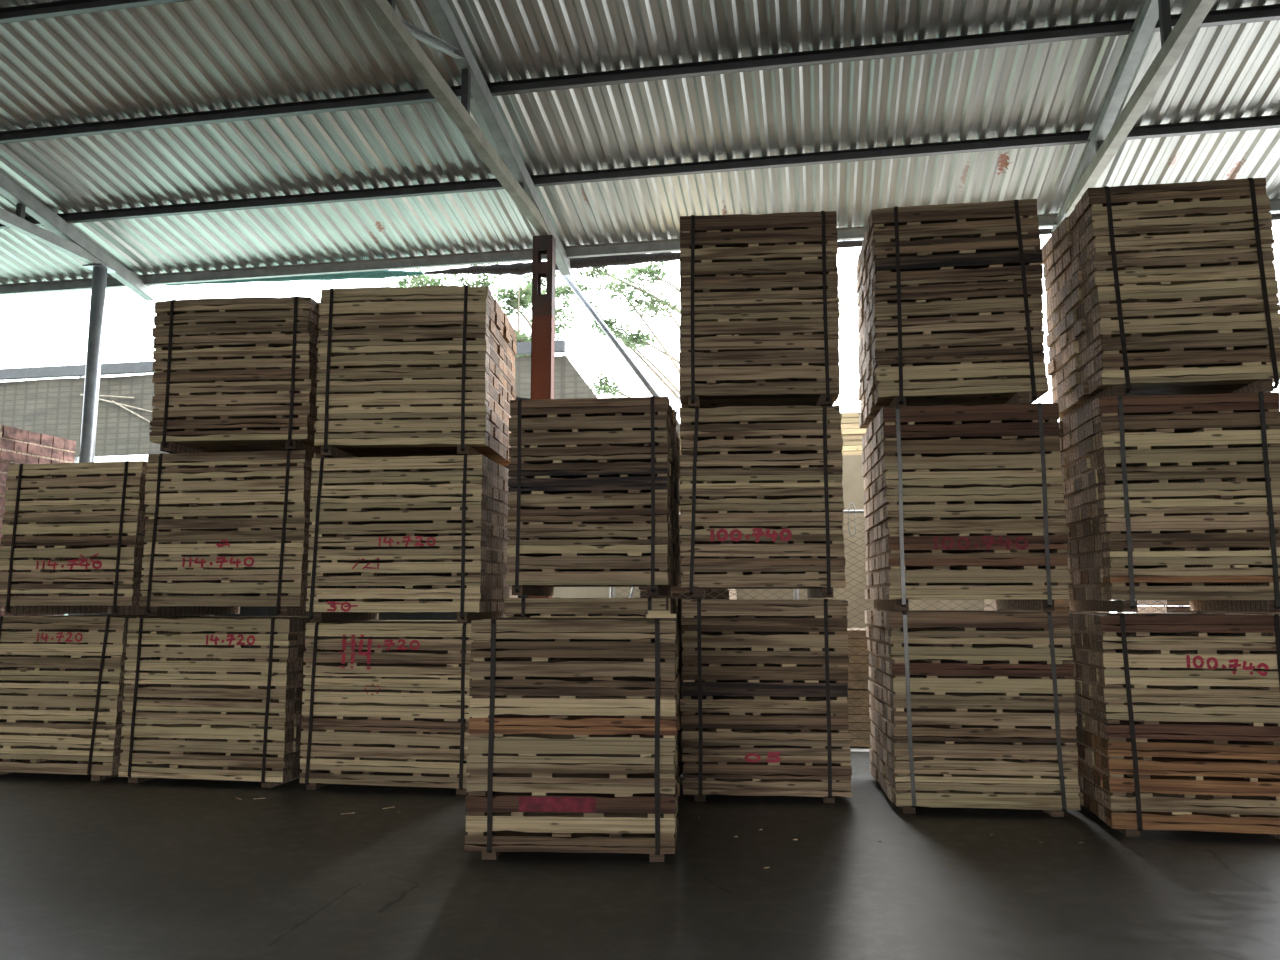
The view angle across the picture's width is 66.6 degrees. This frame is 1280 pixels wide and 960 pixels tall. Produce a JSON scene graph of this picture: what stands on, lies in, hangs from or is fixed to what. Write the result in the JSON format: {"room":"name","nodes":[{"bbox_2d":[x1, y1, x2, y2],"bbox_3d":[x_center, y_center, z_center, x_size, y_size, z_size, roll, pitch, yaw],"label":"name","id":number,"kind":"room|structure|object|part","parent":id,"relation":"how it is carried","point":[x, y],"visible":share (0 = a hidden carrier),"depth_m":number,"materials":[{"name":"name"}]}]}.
{"room":"lumber yard","nodes":[
{"label":"lumber yard","id":0,"kind":"room"},
{"bbox_2d":[0,0,1279,283],"bbox_3d":[-2.707,-4.797,2.172,38.110,3.156,16.100,-1,-7,10],"label":"ceiling","id":1,"kind":"structure","parent":0,"point":[194,55],"depth_m":7.75,"materials":[{"name":"metal"}]},
{"bbox_2d":[0,171,155,300],"bbox_3d":[-6.735,-4.488,3.043,0.090,3.203,15.845,-1,-7,10],"label":"roof truss","id":2,"kind":"object","parent":1,"relation":"attached to","point":[67,239],"visible":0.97,"depth_m":9.24,"materials":[{"name":"grey metal"}]},
{"bbox_3d":[-5.631,-2.447,8.855,0.050,0.200,0.050,-1,-7,10],"label":"web post","id":3,"kind":"part","parent":2,"relation":"part of","materials":[{"name":"metal"}]},
{"bbox_2d":[0,0,191,23],"bbox_3d":[-1.958,-3.333,6.411,38.000,0.084,0.050,-1,-7,10],"label":"purlin","id":4,"kind":"object","parent":2,"relation":"on","point":[63,7],"visible":1,"depth_m":6.79,"materials":[{"name":"metal"}]},
{"bbox_2d":[0,4,1279,143],"bbox_3d":[-1.745,-2.963,7.535,38.000,0.084,0.050,-1,-7,10],"label":"purlin","id":5,"kind":"object","parent":2,"relation":"on","point":[1265,12],"visible":1,"depth_m":7.19,"materials":[{"name":"metal"}]},
{"bbox_2d":[0,115,1279,228],"bbox_3d":[-1.537,-2.601,8.630,38.000,0.084,0.050,-1,-7,10],"label":"purlin","id":6,"kind":"object","parent":2,"relation":"on","point":[1270,121],"visible":1,"depth_m":8.27,"materials":[{"name":"metal"}]},
{"bbox_2d":[0,198,1279,294],"bbox_3d":[-1.331,-2.230,9.713,38.000,0.110,0.050,-1,-7,10],"label":"purlin","id":7,"kind":"object","parent":2,"relation":"on","point":[1045,220],"visible":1,"depth_m":9.97,"materials":[{"name":"grey paint"}]},
{"bbox_2d":[166,270,422,285],"bbox_3d":[-3.688,-2.121,10.299,2.951,0.104,0.100,-1,-7,10],"label":"shade net","id":8,"kind":"object","parent":1,"relation":"hanging from","point":[386,273],"visible":0.73,"depth_m":10.18,"materials":[{"name":"green fabric"}]},
{"bbox_2d":[1051,0,1216,231],"bbox_3d":[2.382,-4.695,1.382,0.090,3.203,15.845,-1,-7,10],"label":"roof truss","id":9,"kind":"object","parent":1,"relation":"attached to","point":[1105,138],"visible":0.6,"depth_m":6.68,"materials":[{"name":"grey metal"}]},
{"bbox_3d":[3.547,-2.566,7.511,0.050,0.166,0.050,-1,-7,10],"label":"web post","id":10,"kind":"part","parent":9,"relation":"part of","materials":[{"name":"metal"}]},
{"bbox_3d":[3.280,-2.889,6.084,0.050,0.453,0.050,-1,-7,10],"label":"web post","id":11,"kind":"part","parent":9,"relation":"part of","materials":[{"name":"metal"}]},
{"bbox_2d":[0,751,1279,959],"bbox_3d":[-3.740,0.935,-3.907,38.000,0.120,27.250,-1,-7,10],"label":"floor","id":12,"kind":"structure","parent":0,"point":[115,868],"depth_m":4.62,"materials":[{"name":"concrete"}]},
{"bbox_2d":[0,589,61,615],"bbox_3d":[-6.750,1.808,9.732,1.269,1.501,1.119,-1,-7,10],"label":"bundle","id":13,"kind":"object","parent":12,"relation":"on","point":[2,608],"visible":0.02,"depth_m":9.49,"materials":[{"name":"beige wood"}]},
{"bbox_2d":[0,425,75,570],"bbox_3d":[-6.745,0.288,9.920,1.272,1.538,1.119,-1,-7,10],"label":"bundle","id":14,"kind":"object","parent":13,"relation":"on","point":[17,446],"visible":0.26,"depth_m":9.78,"materials":[{"name":"beige wood"}]},
{"bbox_2d":[79,263,117,614],"bbox_3d":[-5.447,0.182,9.539,0.220,4.690,0.220,-1,-7,10],"label":"steel post","id":15,"kind":"object","parent":12,"relation":"on","point":[99,274],"visible":0.39,"depth_m":9.66,"materials":[{"name":"grey metal"}]},
{"bbox_2d":[0,614,213,780],"bbox_3d":[-4.440,1.734,8.039,1.250,1.231,1.169,-1,-7,10],"label":"bundle","id":16,"kind":"object","parent":12,"relation":"on","point":[62,684],"visible":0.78,"depth_m":7.47,"materials":[{"name":"beige wood"}]},
{"bbox_2d":[0,461,152,614],"bbox_3d":[-4.375,0.522,8.187,1.247,1.198,1.169,-1,-7,10],"label":"bundle","id":17,"kind":"object","parent":16,"relation":"on","point":[72,541],"visible":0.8,"depth_m":7.63,"materials":[{"name":"beige wood"}]},
{"bbox_2d":[118,615,353,787],"bbox_3d":[-3.134,1.706,7.780,1.358,1.221,1.169,-1,-7,10],"label":"bundle","id":18,"kind":"object","parent":12,"relation":"on","point":[209,697],"visible":0.92,"depth_m":7.23,"materials":[{"name":"brown wood"}]},
{"bbox_2d":[139,450,325,615],"bbox_3d":[-3.075,0.471,7.943,1.356,1.248,1.169,-1,-7,9],"label":"bundle","id":19,"kind":"object","parent":18,"relation":"on","point":[226,532],"visible":0.84,"depth_m":7.39,"materials":[{"name":"beige wood"}]},
{"bbox_2d":[149,296,321,454],"bbox_3d":[-3.091,-0.756,8.040,1.348,1.193,1.139,-1,-7,5],"label":"bundle","id":20,"kind":"object","parent":19,"relation":"on","point":[232,374],"visible":0.84,"depth_m":7.50,"materials":[{"name":"brown wood"}]},
{"bbox_2d":[299,619,475,794],"bbox_3d":[-1.711,1.690,7.529,1.342,1.191,1.169,-1,-7,9],"label":"bundle","id":21,"kind":"object","parent":12,"relation":"on","point":[387,702],"visible":0.85,"depth_m":6.98,"materials":[{"name":"beige wood"}]},
{"bbox_2d":[306,455,517,621],"bbox_3d":[-1.717,0.489,7.612,1.317,1.208,1.119,-1,-7,7],"label":"bundle","id":22,"kind":"object","parent":21,"relation":"on","point":[406,533],"visible":0.98,"depth_m":7.10,"materials":[{"name":"brown wood"}]},
{"bbox_2d":[314,285,516,465],"bbox_3d":[-1.731,-0.748,7.817,1.307,1.275,1.219,0,-7,3],"label":"bundle","id":23,"kind":"object","parent":22,"relation":"on","point":[420,370],"visible":0.97,"depth_m":7.24,"materials":[{"name":"brown wood"}]},
{"bbox_2d":[528,235,555,597],"bbox_3d":[-0.883,0.084,8.707,0.186,4.680,0.124,-1,-7,10],"label":"steel column","id":24,"kind":"structure","parent":12,"relation":"on","point":[543,305],"depth_m":8.84,"materials":[{"name":"brown metal"}]},
{"bbox_2d":[360,0,570,274],"bbox_3d":[-2.162,-4.592,2.210,0.090,3.203,15.845,-1,-7,10],"label":"roof truss","id":25,"kind":"object","parent":24,"relation":"on","point":[515,178],"visible":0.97,"depth_m":6.97,"materials":[{"name":"grey metal"}]},
{"bbox_3d":[-1.478,-3.058,5.776,0.050,0.652,0.050,-1,-7,10],"label":"web post","id":26,"kind":"part","parent":25,"relation":"part of","materials":[{"name":"metal"}]},
{"bbox_3d":[-1.250,-2.783,6.990,0.050,0.408,0.050,-1,-7,10],"label":"web post","id":27,"kind":"part","parent":25,"relation":"part of","materials":[{"name":"metal"}]},
{"bbox_3d":[-1.008,-2.491,8.282,0.050,0.147,0.050,-1,-7,10],"label":"web post","id":28,"kind":"part","parent":25,"relation":"part of","materials":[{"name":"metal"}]},
{"bbox_2d":[424,213,1279,275],"bbox_3d":[2.666,-2.233,9.138,9.930,0.152,0.133,-1,-7,10],"label":"shade net","id":29,"kind":"object","parent":25,"relation":"hanging from","point":[519,268],"visible":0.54,"depth_m":9.67,"materials":[{"name":"green fabric"}]},
{"bbox_3d":[-0.883,0.362,8.673,0.092,4.120,0.124,-1,-7,10],"label":"batten plate","id":30,"kind":"part","parent":24,"relation":"part of","materials":[{"name":"metal"}]},
{"bbox_3d":[-0.883,-1.930,8.958,0.092,0.100,0.124,-1,-7,10],"label":"batten plate","id":31,"kind":"part","parent":24,"relation":"part of","materials":[{"name":"metal"}]},
{"bbox_3d":[-0.883,-2.169,8.987,0.092,0.140,0.124,-1,-7,10],"label":"batten plate","id":32,"kind":"part","parent":24,"relation":"part of","materials":[{"name":"metal"}]},
{"bbox_2d":[464,616,679,861],"bbox_3d":[-0.332,1.435,5.713,1.132,1.250,1.169,0,-7,3],"label":"bundle","id":33,"kind":"object","parent":12,"relation":"on","point":[574,723],"visible":1,"depth_m":5.15,"materials":[{"name":"brown wood"}]},
{"bbox_2d":[645,610,675,617],"bbox_3d":[0.111,0.728,5.283,0.160,0.040,0.130,0,-7,-4],"label":"wood offcut","id":34,"kind":"object","parent":33,"relation":"on","point":[650,613],"visible":1,"depth_m":5.22,"materials":[{"name":"beige wood"}]},
{"bbox_2d":[504,597,683,777],"bbox_3d":[-0.298,1.558,7.197,1.163,1.371,1.139,-1,-7,8],"label":"bundle","id":35,"kind":"object","parent":12,"relation":"on","point":[534,607],"visible":0.09,"depth_m":6.76,"materials":[{"name":"beige wood"}]},
{"bbox_2d":[506,396,679,595],"bbox_3d":[-0.299,0.174,7.348,1.159,1.388,1.139,-1,-7,7],"label":"bundle","id":36,"kind":"object","parent":35,"relation":"on","point":[594,483],"visible":1,"depth_m":6.82,"materials":[{"name":"brown wood"}]},
{"bbox_2d":[680,599,851,802],"bbox_3d":[0.896,1.561,7.179,1.165,1.361,1.139,-1,-7,4],"label":"bundle","id":37,"kind":"object","parent":12,"relation":"on","point":[763,700],"visible":1,"depth_m":6.63,"materials":[{"name":"beige wood"}]},
{"bbox_2d":[679,405,846,597],"bbox_3d":[0.892,0.210,7.347,1.170,1.348,1.139,-1,-7,4],"label":"bundle","id":38,"kind":"object","parent":37,"relation":"on","point":[762,505],"visible":1,"depth_m":6.80,"materials":[{"name":"beige wood"}]},
{"bbox_2d":[679,211,839,408],"bbox_3d":[0.902,-1.168,7.537,1.163,1.418,1.139,-1,-7,5],"label":"bundle","id":39,"kind":"object","parent":38,"relation":"on","point":[759,300],"visible":0.94,"depth_m":6.99,"materials":[{"name":"beige wood"}]},
{"bbox_2d":[865,609,1079,816],"bbox_3d":[2.262,1.560,6.840,1.161,1.281,1.269,-1,-7,6],"label":"bundle","id":40,"kind":"object","parent":12,"relation":"on","point":[968,709],"visible":1,"depth_m":6.24,"materials":[{"name":"brown wood"}]},
{"bbox_2d":[862,403,1069,610],"bbox_3d":[2.261,0.246,6.993,1.161,1.358,1.269,-1,-7,6],"label":"bundle","id":41,"kind":"object","parent":40,"relation":"on","point":[961,502],"visible":1,"depth_m":6.40,"materials":[{"name":"brown wood"}]},
{"bbox_2d":[856,199,1048,427],"bbox_3d":[2.231,-1.128,7.196,1.152,1.408,1.239,-1,-7,7],"label":"bundle","id":42,"kind":"object","parent":41,"relation":"on","point":[949,298],"visible":0.96,"depth_m":6.61,"materials":[{"name":"brown wood"}]},
{"bbox_2d":[1067,612,1279,839],"bbox_3d":[3.320,1.479,6.148,1.052,1.271,1.139,-1,-7,9],"label":"bundle","id":43,"kind":"object","parent":12,"relation":"on","point":[1178,727],"visible":0.98,"depth_m":5.63,"materials":[{"name":"orange wood"}]},
{"bbox_2d":[1058,392,1279,612],"bbox_3d":[3.365,0.195,6.300,1.062,1.298,1.139,-1,-7,8],"label":"bundle","id":44,"kind":"object","parent":43,"relation":"on","point":[1167,497],"visible":0.94,"depth_m":5.79,"materials":[{"name":"beige wood"}]},
{"bbox_2d":[1041,178,1279,420],"bbox_3d":[3.398,-1.112,6.476,1.077,1.328,1.139,-1,-7,7],"label":"bundle","id":45,"kind":"object","parent":44,"relation":"on","point":[1169,288],"visible":0.99,"depth_m":5.96,"materials":[{"name":"brown wood"}]},
{"bbox_2d":[552,455,1109,627],"bbox_3d":[1.814,1.214,10.784,6.250,2.950,0.200,-1,-7,10],"label":"wall","id":46,"kind":"structure","parent":0,"point":[853,479],"depth_m":10.67,"materials":[{"name":"beige paint"}]},
{"bbox_2d":[841,412,866,454],"bbox_3d":[2.605,-0.465,11.304,1.320,0.500,0.906,-1,-7,10],"label":"wrapped bundle","id":47,"kind":"object","parent":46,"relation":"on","point":[852,435],"visible":0.03,"depth_m":10.90,"materials":[{"name":"brown wood"}]},
{"bbox_2d":[850,746,871,751],"bbox_3d":[34.201,5.612,33.574,65.000,0.120,60.750,-1,-7,10],"label":"ground","id":48,"kind":"structure","parent":0,"point":[852,748],"depth_m":9.12,"materials":[{"name":"concrete"}]},
{"bbox_2d":[83,397,530,619],"bbox_3d":[-3.521,0.889,10.196,5.380,3.449,0.089,-1,-7,10],"label":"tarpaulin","id":49,"kind":"object","parent":48,"relation":"on","point":[244,610],"visible":0.02,"depth_m":9.95,"materials":[{"name":"plastic"}]},
{"bbox_2d":[629,399,679,597],"bbox_3d":[0.019,0.861,9.571,0.790,3.354,0.024,-1,-7,10],"label":"guy wire","id":50,"kind":"object","parent":48,"relation":"on","point":[678,404],"visible":0.09,"depth_m":9.69,"materials":[{"name":"grey metal"}]},
{"bbox_2d":[542,262,855,402],"bbox_3d":[1.028,-0.338,18.103,6.215,7.884,1.895,0,-7,-2],"label":"tree","id":51,"kind":"object","parent":48,"relation":"on","point":[630,340],"visible":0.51,"depth_m":18.23,"materials":[{"name":"green plant"}]},
{"bbox_2d":[847,689,871,746],"bbox_3d":[2.343,2.282,9.525,1.117,0.520,0.906,-1,-7,10],"label":"wrapped bundle","id":52,"kind":"object","parent":48,"relation":"on","point":[856,695],"visible":0.02,"depth_m":9.13,"materials":[{"name":"brown wood"}]},
{"bbox_2d":[847,628,870,688],"bbox_3d":[2.347,1.741,9.592,1.099,0.550,0.906,-1,-7,10],"label":"wrapped bundle","id":53,"kind":"object","parent":52,"relation":"on","point":[862,631],"visible":0.02,"depth_m":9.20,"materials":[{"name":"brown wood"}]},
{"bbox_2d":[610,510,1216,744],"bbox_3d":[2.372,1.335,8.923,5.418,2.250,0.048,-1,-7,10],"label":"fence","id":54,"kind":"object","parent":48,"relation":"on","point":[612,589],"visible":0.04,"depth_m":9.00,"materials":[{"name":"metal"}]},
{"bbox_3d":[-0.269,1.395,9.404,0.048,2.250,0.048,-1,-7,10],"label":"fence post","id":55,"kind":"part","parent":54,"relation":"part of","materials":[{"name":"grey metal"}]},
{"bbox_2d":[557,270,679,431],"bbox_3d":[0.312,-0.610,9.489,2.369,3.225,0.082,-1,-7,9],"label":"pole","id":56,"kind":"object","parent":54,"relation":"attached to","point":[600,322],"visible":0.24,"depth_m":9.66,"materials":[{"name":"grey metal"}]},
{"bbox_3d":[2.377,0.288,9.053,5.380,0.030,0.032,-1,-7,10],"label":"rail","id":57,"kind":"part","parent":54,"relation":"part of","materials":[{"name":"grey metal"}]},
{"bbox_3d":[1.462,1.356,9.089,0.048,2.250,0.048,-1,-7,10],"label":"fence post","id":58,"kind":"part","parent":54,"relation":"part of","materials":[{"name":"grey metal"}]},
{"bbox_2d":[848,503,855,537],"bbox_3d":[1.978,0.374,9.085,0.075,0.329,0.012,-1,-7,10],"label":"wire loop","id":59,"kind":"object","parent":54,"relation":"hanging from","point":[850,503],"visible":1,"depth_m":9.08,"materials":[{"name":"grey metal"}]},
{"bbox_2d":[984,599,1096,612],"bbox_3d":[3.860,1.569,9.385,0.872,1.900,0.906,-1,-7,10],"label":"wrapped bundle","id":60,"kind":"object","parent":48,"relation":"on","point":[986,601],"visible":0.02,"depth_m":8.99,"materials":[{"name":"brown wood"}]},
{"bbox_2d":[1137,600,1279,614],"bbox_3d":[5.472,1.532,9.091,1.273,1.900,0.906,-1,-7,10],"label":"wrapped bundle","id":61,"kind":"object","parent":48,"relation":"on","point":[1157,605],"visible":0.03,"depth_m":8.82,"materials":[{"name":"brown wood"}]},
{"bbox_3d":[0.512,1.986,10.106,0.921,1.250,0.906,-1,-7,10],"label":"wrapped bundle","id":62,"kind":"object","parent":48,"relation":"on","visible":0},
{"bbox_2d":[639,534,736,599],"bbox_3d":[0.512,0.909,10.239,0.922,0.900,0.906,-1,-7,10],"label":"wrapped bundle","id":63,"kind":"object","parent":62,"relation":"on","point":[675,594],"visible":0.06,"depth_m":9.78,"materials":[{"name":"brown wood"}]},
{"bbox_2d":[679,432,681,512],"bbox_3d":[0.533,-0.019,10.351,0.943,0.950,0.906,-1,-7,10],"label":"wrapped bundle","id":64,"kind":"object","parent":63,"relation":"on","point":[679,432],"visible":0.02,"depth_m":9.96,"materials":[{"name":"brown wood"}]},
{"bbox_3d":[-29.731,7.058,45.218,65.000,0.120,60.750,-1,-7,10],"label":"ground","id":65,"kind":"structure","parent":0,"visible":0},
{"bbox_2d":[0,340,596,462],"bbox_3d":[-10.056,0.724,16.149,22.400,5.285,0.270,-1,-7,10],"label":"building","id":66,"kind":"structure","parent":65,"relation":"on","point":[52,407],"depth_m":16.13,"materials":[{"name":"metal"}]},
{"bbox_3d":[-9.402,0.802,16.105,0.095,5.120,0.100,-1,-7,10],"label":"shelter post","id":67,"kind":"part","parent":66,"relation":"part of","materials":[{"name":"white metal"}]},
{"bbox_2d":[392,263,585,356],"bbox_3d":[-2.926,-0.323,18.280,3.859,7.893,3.000,1,-7,-6],"label":"tree","id":68,"kind":"object","parent":65,"relation":"on","point":[515,302],"visible":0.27,"depth_m":18.48,"materials":[{"name":"green plant"}]}
]}

